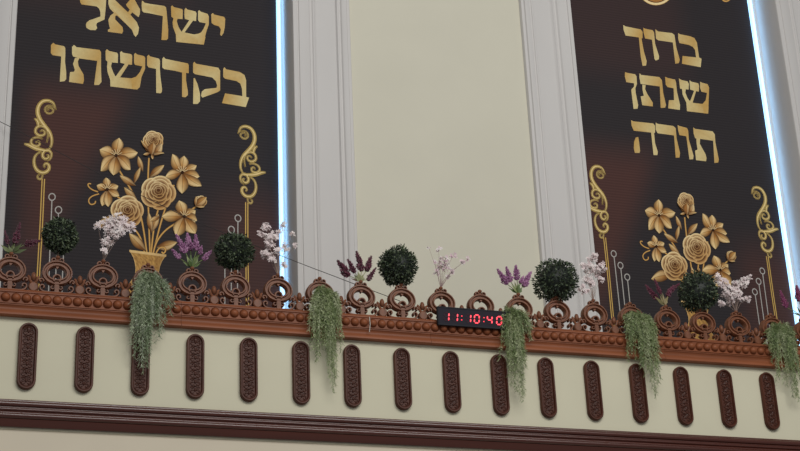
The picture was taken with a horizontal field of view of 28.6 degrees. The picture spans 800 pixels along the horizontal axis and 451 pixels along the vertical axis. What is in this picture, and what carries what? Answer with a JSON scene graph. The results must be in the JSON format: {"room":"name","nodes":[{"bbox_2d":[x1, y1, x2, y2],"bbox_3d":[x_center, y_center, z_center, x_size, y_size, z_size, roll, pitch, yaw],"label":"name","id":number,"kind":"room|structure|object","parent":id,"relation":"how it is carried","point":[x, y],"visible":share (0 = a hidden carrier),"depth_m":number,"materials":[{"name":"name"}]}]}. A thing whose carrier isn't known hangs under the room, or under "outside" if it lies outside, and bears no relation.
{"room":"house of worship","nodes":[
{"label":"house of worship","id":0,"kind":"room"},
{"bbox_2d":[0,316,799,450],"bbox_3d":[1.297,2.091,13.687,13.400,2.400,0.160,5,-24,-18],"label":"wall","id":1,"kind":"structure","parent":0,"point":[55,368],"depth_m":13.22,"materials":[{"name":"beige paint"}]},
{"bbox_2d":[16,323,37,389],"bbox_3d":[-2.957,1.035,12.459,0.148,0.553,0.040,5,-24,-18],"label":"carved plaque","id":2,"kind":"object","parent":1,"relation":"attached to","point":[28,332],"visible":1,"depth_m":12.45,"materials":[{"name":"brown wood"}]},
{"bbox_2d":[74,326,94,392],"bbox_3d":[-2.531,1.075,12.599,0.148,0.553,0.040,5,-24,-18],"label":"carved plaque","id":3,"kind":"object","parent":1,"relation":"attached to","point":[85,336],"visible":1,"depth_m":12.59,"materials":[{"name":"brown wood"}]},
{"bbox_2d":[0,288,181,328],"bbox_3d":[-3.457,0.616,12.530,3.423,0.224,0.254,5,-24,-18],"label":"decorative molding","id":4,"kind":"structure","parent":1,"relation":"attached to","point":[18,303],"depth_m":12.70,"materials":[{"name":"brown wood"}]},
{"bbox_2d":[0,252,39,290],"bbox_3d":[-3.109,0.374,12.714,0.384,0.337,0.060,5,-24,-18],"label":"crest ornament","id":5,"kind":"object","parent":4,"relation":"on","point":[10,259],"visible":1,"depth_m":12.69,"materials":[{"name":"brown wood"}]},
{"bbox_2d":[0,222,40,252],"bbox_3d":[-3.095,0.108,12.837,0.329,0.288,0.086,5,-24,-18],"label":"flower spray","id":6,"kind":"object","parent":5,"relation":"on","point":[16,233],"visible":1,"depth_m":12.81,"materials":[{"name":"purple plant"}]},
{"bbox_2d":[38,256,85,293],"bbox_3d":[-2.757,0.407,12.830,0.384,0.337,0.060,5,-24,-18],"label":"crest ornament","id":7,"kind":"object","parent":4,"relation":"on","point":[57,284],"visible":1,"depth_m":12.80,"materials":[{"name":"brown wood"}]},
{"bbox_2d":[40,216,78,255],"bbox_3d":[-2.805,0.100,12.953,0.327,0.365,0.326,5,-24,-18],"label":"topiary ball","id":8,"kind":"object","parent":7,"relation":"on","point":[59,235],"visible":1,"depth_m":12.88,"materials":[{"name":"green plant"}]},
{"bbox_2d":[84,259,131,297],"bbox_3d":[-2.405,0.440,12.946,0.384,0.337,0.060,5,-24,-18],"label":"crest ornament","id":9,"kind":"object","parent":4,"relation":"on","point":[100,266],"visible":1,"depth_m":12.91,"materials":[{"name":"brown wood"}]},
{"bbox_2d":[94,212,135,258],"bbox_3d":[-2.374,0.097,13.098,0.360,0.446,0.175,5,-24,-18],"label":"blossom spray","id":10,"kind":"object","parent":9,"relation":"on","point":[121,222],"visible":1,"depth_m":13.11,"materials":[{"name":"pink plant"}]},
{"bbox_2d":[128,269,175,372],"bbox_3d":[-2.029,0.781,12.831,0.425,0.940,0.186,5,-24,-18],"label":"garland","id":11,"kind":"object","parent":4,"relation":"hanging from","point":[147,287],"visible":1,"depth_m":12.83,"materials":[{"name":"green plant"}]},
{"bbox_2d":[130,263,175,300],"bbox_3d":[-2.053,0.472,13.062,0.384,0.337,0.060,5,-24,-18],"label":"crest ornament","id":12,"kind":"object","parent":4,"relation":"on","point":[151,268],"visible":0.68,"depth_m":13.06,"materials":[{"name":"brown wood"}]},
{"bbox_2d":[130,330,149,395],"bbox_3d":[-2.106,1.114,12.740,0.148,0.553,0.040,5,-24,-18],"label":"carved plaque","id":13,"kind":"object","parent":1,"relation":"attached to","point":[139,384],"visible":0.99,"depth_m":12.70,"materials":[{"name":"brown wood"}]},
{"bbox_2d":[186,334,204,398],"bbox_3d":[-1.680,1.154,12.880,0.148,0.553,0.040,5,-24,-18],"label":"carved plaque","id":14,"kind":"object","parent":1,"relation":"attached to","point":[195,344],"visible":1,"depth_m":12.87,"materials":[{"name":"brown wood"}]},
{"bbox_2d":[239,337,257,401],"bbox_3d":[-1.254,1.194,13.021,0.148,0.553,0.040,5,-24,-18],"label":"carved plaque","id":15,"kind":"object","parent":1,"relation":"attached to","point":[248,348],"visible":1,"depth_m":13.01,"materials":[{"name":"brown wood"}]},
{"bbox_2d":[292,341,310,404],"bbox_3d":[-0.828,1.233,13.161,0.148,0.553,0.040,5,-24,-18],"label":"carved plaque","id":16,"kind":"object","parent":1,"relation":"attached to","point":[301,394],"visible":1,"depth_m":13.15,"materials":[{"name":"brown wood"}]},
{"bbox_2d":[180,301,430,345],"bbox_3d":[-0.801,0.862,13.407,2.192,0.224,0.254,5,-24,-18],"label":"decorative molding","id":17,"kind":"structure","parent":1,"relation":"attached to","point":[194,315],"depth_m":13.27,"materials":[{"name":"brown wood"}]},
{"bbox_2d":[174,266,219,303],"bbox_3d":[-1.701,0.505,13.178,0.384,0.337,0.060,5,-24,-18],"label":"crest ornament","id":18,"kind":"object","parent":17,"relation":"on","point":[192,294],"visible":1,"depth_m":13.15,"materials":[{"name":"brown wood"}]},
{"bbox_2d":[171,233,211,266],"bbox_3d":[-1.758,0.204,13.298,0.358,0.355,0.159,5,-24,-18],"label":"flower spray","id":19,"kind":"object","parent":18,"relation":"on","point":[189,246],"visible":1,"depth_m":13.26,"materials":[{"name":"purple plant"}]},
{"bbox_2d":[218,270,262,306],"bbox_3d":[-1.349,0.537,13.294,0.384,0.337,0.060,5,-24,-18],"label":"crest ornament","id":20,"kind":"object","parent":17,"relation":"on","point":[234,298],"visible":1,"depth_m":13.26,"materials":[{"name":"brown wood"}]},
{"bbox_2d":[212,231,255,270],"bbox_3d":[-1.417,0.231,13.412,0.375,0.361,0.390,5,-24,-18],"label":"topiary ball","id":21,"kind":"object","parent":20,"relation":"on","point":[235,250],"visible":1,"depth_m":13.32,"materials":[{"name":"green plant"}]},
{"bbox_2d":[261,273,304,309],"bbox_3d":[-0.997,0.570,13.410,0.384,0.337,0.060,5,-24,-18],"label":"crest ornament","id":22,"kind":"object","parent":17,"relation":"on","point":[279,301],"visible":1,"depth_m":13.38,"materials":[{"name":"brown wood"}]},
{"bbox_2d":[257,221,297,272],"bbox_3d":[-1.054,0.195,13.572,0.384,0.521,0.157,5,-24,-18],"label":"blossom spray","id":23,"kind":"object","parent":22,"relation":"on","point":[270,236],"visible":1,"depth_m":13.56,"materials":[{"name":"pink plant"}]},
{"bbox_2d":[303,277,346,312],"bbox_3d":[-0.645,0.603,13.526,0.384,0.337,0.060,5,-24,-18],"label":"crest ornament","id":24,"kind":"object","parent":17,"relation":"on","point":[308,293],"visible":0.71,"depth_m":13.50,"materials":[{"name":"brown wood"}]},
{"bbox_2d":[307,284,344,392],"bbox_3d":[-0.643,0.943,13.277,0.362,1.000,0.184,5,-24,-18],"label":"garland","id":25,"kind":"object","parent":17,"relation":"hanging from","point":[324,298],"visible":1,"depth_m":13.29,"materials":[{"name":"green plant"}]},
{"bbox_2d":[345,280,387,315],"bbox_3d":[-0.293,0.635,13.642,0.384,0.337,0.060,5,-24,-18],"label":"crest ornament","id":26,"kind":"object","parent":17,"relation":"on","point":[361,307],"visible":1,"depth_m":13.61,"materials":[{"name":"brown wood"}]},
{"bbox_2d":[337,251,376,280],"bbox_3d":[-0.384,0.347,13.725,0.385,0.309,0.122,14,-28,-34],"label":"flower spray","id":27,"kind":"object","parent":26,"relation":"on","point":[359,265],"visible":1,"depth_m":13.72,"materials":[{"name":"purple plant"}]},
{"bbox_2d":[386,283,427,318],"bbox_3d":[0.059,0.668,13.758,0.384,0.337,0.060,5,-24,-18],"label":"crest ornament","id":28,"kind":"object","parent":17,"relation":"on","point":[402,310],"visible":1,"depth_m":13.73,"materials":[{"name":"brown wood"}]},
{"bbox_2d":[1,122,399,300],"bbox_3d":[-2.031,-0.227,14.433,3.998,2.327,0.221,-4,-23,3],"label":"cable","id":29,"kind":"object","parent":28,"relation":"attached to","point":[1,122],"visible":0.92,"depth_m":14.53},
{"bbox_2d":[377,243,418,286],"bbox_3d":[-0.021,0.354,13.869,0.366,0.384,0.380,5,-24,-18],"label":"topiary ball","id":30,"kind":"object","parent":28,"relation":"on","point":[396,267],"visible":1,"depth_m":13.78,"materials":[{"name":"green plant"}]},
{"bbox_2d":[343,344,361,407],"bbox_3d":[-0.403,1.272,13.301,0.148,0.553,0.040,5,-24,-18],"label":"carved plaque","id":31,"kind":"object","parent":1,"relation":"attached to","point":[351,353],"visible":1,"depth_m":13.29,"materials":[{"name":"brown wood"}]},
{"bbox_2d":[0,399,799,450],"bbox_3d":[1.325,1.859,13.668,13.400,0.223,0.069,5,-24,-18],"label":"trim","id":32,"kind":"structure","parent":1,"relation":"attached to","point":[14,413],"depth_m":13.09,"materials":[{"name":"brown wood"}]},
{"bbox_2d":[393,348,411,410],"bbox_3d":[0.023,1.312,13.442,0.148,0.553,0.040,5,-24,-18],"label":"carved plaque","id":33,"kind":"object","parent":1,"relation":"attached to","point":[402,383],"visible":1,"depth_m":13.43,"materials":[{"name":"brown wood"}]},
{"bbox_2d":[442,351,461,412],"bbox_3d":[0.449,1.351,13.582,0.148,0.553,0.040,5,-24,-18],"label":"carved plaque","id":34,"kind":"object","parent":1,"relation":"attached to","point":[450,367],"visible":1,"depth_m":13.57,"materials":[{"name":"brown wood"}]},
{"bbox_2d":[490,354,509,415],"bbox_3d":[0.875,1.391,13.723,0.148,0.553,0.040,5,-24,-18],"label":"carved plaque","id":35,"kind":"object","parent":1,"relation":"attached to","point":[498,369],"visible":1,"depth_m":13.71,"materials":[{"name":"brown wood"}]},
{"bbox_2d":[537,357,556,417],"bbox_3d":[1.300,1.431,13.863,0.148,0.553,0.040,5,-24,-18],"label":"carved plaque","id":36,"kind":"object","parent":1,"relation":"attached to","point":[545,367],"visible":1,"depth_m":13.85,"materials":[{"name":"brown wood"}]},
{"bbox_2d":[429,320,665,360],"bbox_3d":[1.312,1.058,14.103,2.273,0.224,0.254,5,-24,-18],"label":"decorative molding","id":37,"kind":"structure","parent":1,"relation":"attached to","point":[545,340],"depth_m":14.02,"materials":[{"name":"brown wood"}]},
{"bbox_2d":[426,286,463,319],"bbox_3d":[0.410,0.701,13.874,0.384,0.337,0.060,5,-24,-18],"label":"crest ornament","id":38,"kind":"object","parent":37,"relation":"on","point":[440,294],"visible":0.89,"depth_m":13.86,"materials":[{"name":"brown wood"}]},
{"bbox_2d":[427,246,470,286],"bbox_3d":[0.444,0.390,14.044,0.456,0.401,0.154,5,-24,-18],"label":"blossom spray","id":39,"kind":"object","parent":38,"relation":"on","point":[439,247],"visible":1,"depth_m":14.04,"materials":[{"name":"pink plant"}]},
{"bbox_2d":[436,306,511,329],"bbox_3d":[0.653,0.818,13.801,0.695,0.169,0.030,5,-24,-18],"label":"digital clock","id":40,"kind":"object","parent":37,"relation":"attached to","point":[446,316],"visible":1,"depth_m":13.78,"materials":[{"name":"black plastic"}]},
{"bbox_2d":[466,290,501,310],"bbox_3d":[0.762,0.734,13.990,0.384,0.337,0.060,5,-24,-18],"label":"crest ornament","id":41,"kind":"object","parent":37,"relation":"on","point":[479,296],"visible":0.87,"depth_m":13.99,"materials":[{"name":"brown wood"}]},
{"bbox_2d":[498,304,534,402],"bbox_3d":[1.032,1.125,13.819,0.418,0.946,0.190,5,-24,-18],"label":"garland","id":42,"kind":"object","parent":37,"relation":"hanging from","point":[513,337],"visible":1,"depth_m":13.82,"materials":[{"name":"green plant"}]},
{"bbox_2d":[506,293,543,327],"bbox_3d":[1.114,0.766,14.107,0.384,0.337,0.060,5,-24,-18],"label":"crest ornament","id":43,"kind":"object","parent":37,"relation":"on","point":[517,299],"visible":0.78,"depth_m":14.10,"materials":[{"name":"brown wood"}]},
{"bbox_2d":[497,265,531,292],"bbox_3d":[1.049,0.496,14.181,0.415,0.264,0.129,18,-30,-39],"label":"flower spray","id":44,"kind":"object","parent":43,"relation":"on","point":[507,278],"visible":1,"depth_m":14.15,"materials":[{"name":"purple plant"}]},
{"bbox_2d":[542,296,581,330],"bbox_3d":[1.466,0.799,14.223,0.384,0.337,0.060,5,-24,-18],"label":"crest ornament","id":45,"kind":"object","parent":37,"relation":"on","point":[558,321],"visible":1,"depth_m":14.19,"materials":[{"name":"brown wood"}]},
{"bbox_2d":[530,258,579,303],"bbox_3d":[1.423,0.516,14.329,0.447,0.454,0.453,5,-24,-18],"label":"topiary ball","id":46,"kind":"object","parent":45,"relation":"on","point":[555,279],"visible":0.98,"depth_m":14.23,"materials":[{"name":"green plant"}]},
{"bbox_2d":[580,299,620,333],"bbox_3d":[1.818,0.832,14.339,0.384,0.337,0.060,5,-24,-18],"label":"crest ornament","id":47,"kind":"object","parent":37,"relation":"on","point":[593,305],"visible":1,"depth_m":14.31,"materials":[{"name":"brown wood"}]},
{"bbox_2d":[577,252,607,298],"bbox_3d":[1.752,0.465,14.474,0.319,0.487,0.164,5,-24,-18],"label":"blossom spray","id":48,"kind":"object","parent":47,"relation":"on","point":[591,283],"visible":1,"depth_m":14.47,"materials":[{"name":"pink plant"}]},
{"bbox_2d":[617,302,653,334],"bbox_3d":[2.170,0.864,14.455,0.384,0.337,0.060,5,-24,-18],"label":"crest ornament","id":49,"kind":"object","parent":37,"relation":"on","point":[628,307],"visible":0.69,"depth_m":14.42,"materials":[{"name":"brown wood"}]},
{"bbox_2d":[622,310,662,398],"bbox_3d":[2.208,1.162,14.238,0.379,0.898,0.187,5,-24,-18],"label":"garland","id":50,"kind":"object","parent":37,"relation":"hanging from","point":[643,324],"visible":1,"depth_m":14.25,"materials":[{"name":"green plant"}]},
{"bbox_2d":[583,360,603,420],"bbox_3d":[1.726,1.470,14.004,0.148,0.553,0.040,5,-24,-18],"label":"carved plaque","id":51,"kind":"object","parent":1,"relation":"attached to","point":[591,371],"visible":1,"depth_m":13.99,"materials":[{"name":"brown wood"}]},
{"bbox_2d":[628,363,648,422],"bbox_3d":[2.152,1.510,14.144,0.148,0.553,0.040,5,-24,-18],"label":"carved plaque","id":52,"kind":"object","parent":1,"relation":"attached to","point":[638,391],"visible":1,"depth_m":14.13,"materials":[{"name":"brown wood"}]},
{"bbox_2d":[673,366,693,425],"bbox_3d":[2.577,1.549,14.284,0.148,0.553,0.040,5,-24,-18],"label":"carved plaque","id":53,"kind":"object","parent":1,"relation":"attached to","point":[681,382],"visible":1,"depth_m":14.27,"materials":[{"name":"brown wood"}]},
{"bbox_2d":[716,369,736,427],"bbox_3d":[3.003,1.589,14.425,0.148,0.553,0.040,5,-24,-18],"label":"carved plaque","id":54,"kind":"object","parent":1,"relation":"attached to","point":[723,377],"visible":1,"depth_m":14.41,"materials":[{"name":"brown wood"}]},
{"bbox_2d":[663,337,799,370],"bbox_3d":[4.993,1.400,15.318,5.509,0.224,0.254,5,-24,-18],"label":"rail","id":55,"kind":"object","parent":1,"relation":"attached to","point":[680,350],"visible":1,"depth_m":14.55,"materials":[{"name":"brown wood"}]},
{"bbox_2d":[654,305,691,338],"bbox_3d":[2.522,0.897,14.571,0.384,0.337,0.060,5,-24,-18],"label":"crest ornament","id":56,"kind":"object","parent":55,"relation":"on","point":[668,328],"visible":0.93,"depth_m":14.54,"materials":[{"name":"brown wood"}]},
{"bbox_2d":[645,278,679,304],"bbox_3d":[2.493,0.639,14.703,0.376,0.283,0.132,5,-24,-18],"label":"flower spray","id":57,"kind":"object","parent":56,"relation":"on","point":[669,291],"visible":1,"depth_m":14.67,"materials":[{"name":"purple plant"}]},
{"bbox_2d":[689,308,726,340],"bbox_3d":[2.874,0.929,14.687,0.384,0.337,0.060,5,-24,-18],"label":"crest ornament","id":58,"kind":"object","parent":55,"relation":"on","point":[703,330],"visible":1,"depth_m":14.65,"materials":[{"name":"brown wood"}]},
{"bbox_2d":[676,270,719,313],"bbox_3d":[2.803,0.629,14.800,0.401,0.428,0.402,-6,-23,7],"label":"topiary ball","id":59,"kind":"object","parent":58,"relation":"on","point":[696,290],"visible":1,"depth_m":14.70,"materials":[{"name":"green plant"}]},
{"bbox_2d":[724,310,761,343],"bbox_3d":[3.226,0.962,14.803,0.384,0.337,0.060,5,-24,-18],"label":"crest ornament","id":60,"kind":"object","parent":55,"relation":"on","point":[738,333],"visible":1,"depth_m":14.77,"materials":[{"name":"brown wood"}]},
{"bbox_2d":[714,272,752,309],"bbox_3d":[3.187,0.632,14.939,0.466,0.418,0.182,14,-28,-34],"label":"blossom spray","id":61,"kind":"object","parent":60,"relation":"on","point":[727,295],"visible":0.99,"depth_m":14.90,"materials":[{"name":"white plant"}]},
{"bbox_2d":[759,313,795,344],"bbox_3d":[3.578,0.995,14.919,0.384,0.337,0.060,5,-24,-18],"label":"crest ornament","id":62,"kind":"object","parent":55,"relation":"on","point":[769,318],"visible":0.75,"depth_m":14.89,"materials":[{"name":"brown wood"}]},
{"bbox_2d":[763,320,799,401],"bbox_3d":[3.582,1.266,14.704,0.426,0.823,0.181,4,-24,-15],"label":"garland","id":63,"kind":"object","parent":55,"relation":"hanging from","point":[779,332],"visible":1,"depth_m":14.71,"materials":[{"name":"green plant"}]},
{"bbox_2d":[793,319,799,346],"bbox_3d":[3.930,1.028,15.035,0.384,0.337,0.060,5,-24,-18],"label":"crest ornament","id":64,"kind":"object","parent":55,"relation":"on","point":[796,327],"visible":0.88,"depth_m":14.97,"materials":[{"name":"brown wood"}]},
{"bbox_2d":[779,285,799,315],"bbox_3d":[3.836,0.696,15.133,0.406,0.399,0.139,13,-27,-32],"label":"flower spray","id":65,"kind":"object","parent":64,"relation":"on","point":[797,291],"visible":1,"depth_m":15.07,"materials":[{"name":"purple plant"}]},
{"bbox_2d":[759,372,779,430],"bbox_3d":[3.429,1.628,14.565,0.148,0.553,0.040,5,-24,-18],"label":"carved plaque","id":66,"kind":"object","parent":1,"relation":"attached to","point":[766,380],"visible":1,"depth_m":14.55,"materials":[{"name":"brown wood"}]},
{"bbox_2d":[349,0,544,325],"bbox_3d":[0.405,-0.799,16.653,2.005,7.500,0.347,5,-24,-18],"label":"wall","id":67,"kind":"structure","parent":0,"point":[442,147],"depth_m":16.49,"materials":[{"name":"paint"}]},
{"bbox_2d":[282,0,358,313],"bbox_3d":[-0.833,-0.927,16.213,0.643,7.500,0.412,5,-24,-18],"label":"pilaster","id":68,"kind":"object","parent":67,"relation":"attached to","point":[320,186],"depth_m":15.99,"materials":[{"name":"white paint"}]},
{"bbox_2d":[518,0,602,331],"bbox_3d":[1.651,-0.697,17.032,0.617,7.500,0.412,5,-24,-18],"label":"pilaster","id":69,"kind":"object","parent":67,"relation":"attached to","point":[560,179],"depth_m":16.92,"materials":[{"name":"white paint"}]},
{"bbox_2d":[276,0,799,319],"bbox_3d":[0.466,-0.663,16.982,13.400,7.500,0.288,5,-24,-18],"label":"wall niche","id":70,"kind":"object","parent":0,"point":[753,1],"depth_m":17.84,"materials":[{"name":"white paint"}]},
{"bbox_2d":[0,0,17,287],"bbox_3d":[-4.088,-1.230,15.139,0.645,7.500,0.412,5,-24,-18],"label":"trim","id":71,"kind":"structure","parent":70,"relation":"attached to","point":[8,8],"depth_m":15.07,"materials":[{"name":"white paint"}]},
{"bbox_2d":[1,0,279,307],"bbox_3d":[-2.556,-1.217,15.917,2.711,6.650,0.032,5,-24,-18],"label":"banner","id":72,"kind":"object","parent":70,"relation":"attached to","point":[173,102],"visible":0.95,"depth_m":15.80,"materials":[{"name":"fabric"}]},
{"bbox_2d":[276,0,284,307],"bbox_3d":[-1.237,-0.801,16.210,0.036,7.300,0.061,5,-24,-18],"label":"light strip","id":73,"kind":"object","parent":70,"relation":"attached to","point":[277,1],"visible":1,"depth_m":16.25,"materials":[{"name":"white plastic"}]},
{"bbox_2d":[570,0,797,344],"bbox_3d":[3.079,-0.694,17.776,2.634,6.650,0.032,5,-24,-18],"label":"banner","id":74,"kind":"object","parent":70,"relation":"attached to","point":[680,174],"visible":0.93,"depth_m":17.86,"materials":[{"name":"fabric"}]},
{"bbox_2d":[747,0,799,345],"bbox_3d":[4.361,-0.281,18.057,0.036,7.300,0.061,5,-24,-18],"label":"light strip","id":75,"kind":"object","parent":70,"relation":"attached to","point":[752,21],"visible":1,"depth_m":18.23,"materials":[{"name":"white plastic"}]},
{"bbox_2d":[754,0,799,289],"bbox_3d":[4.806,-0.404,18.073,0.642,7.500,0.412,5,-24,-18],"label":"trim","id":76,"kind":"structure","parent":70,"relation":"attached to","point":[778,20],"depth_m":18.41,"materials":[{"name":"white paint"}]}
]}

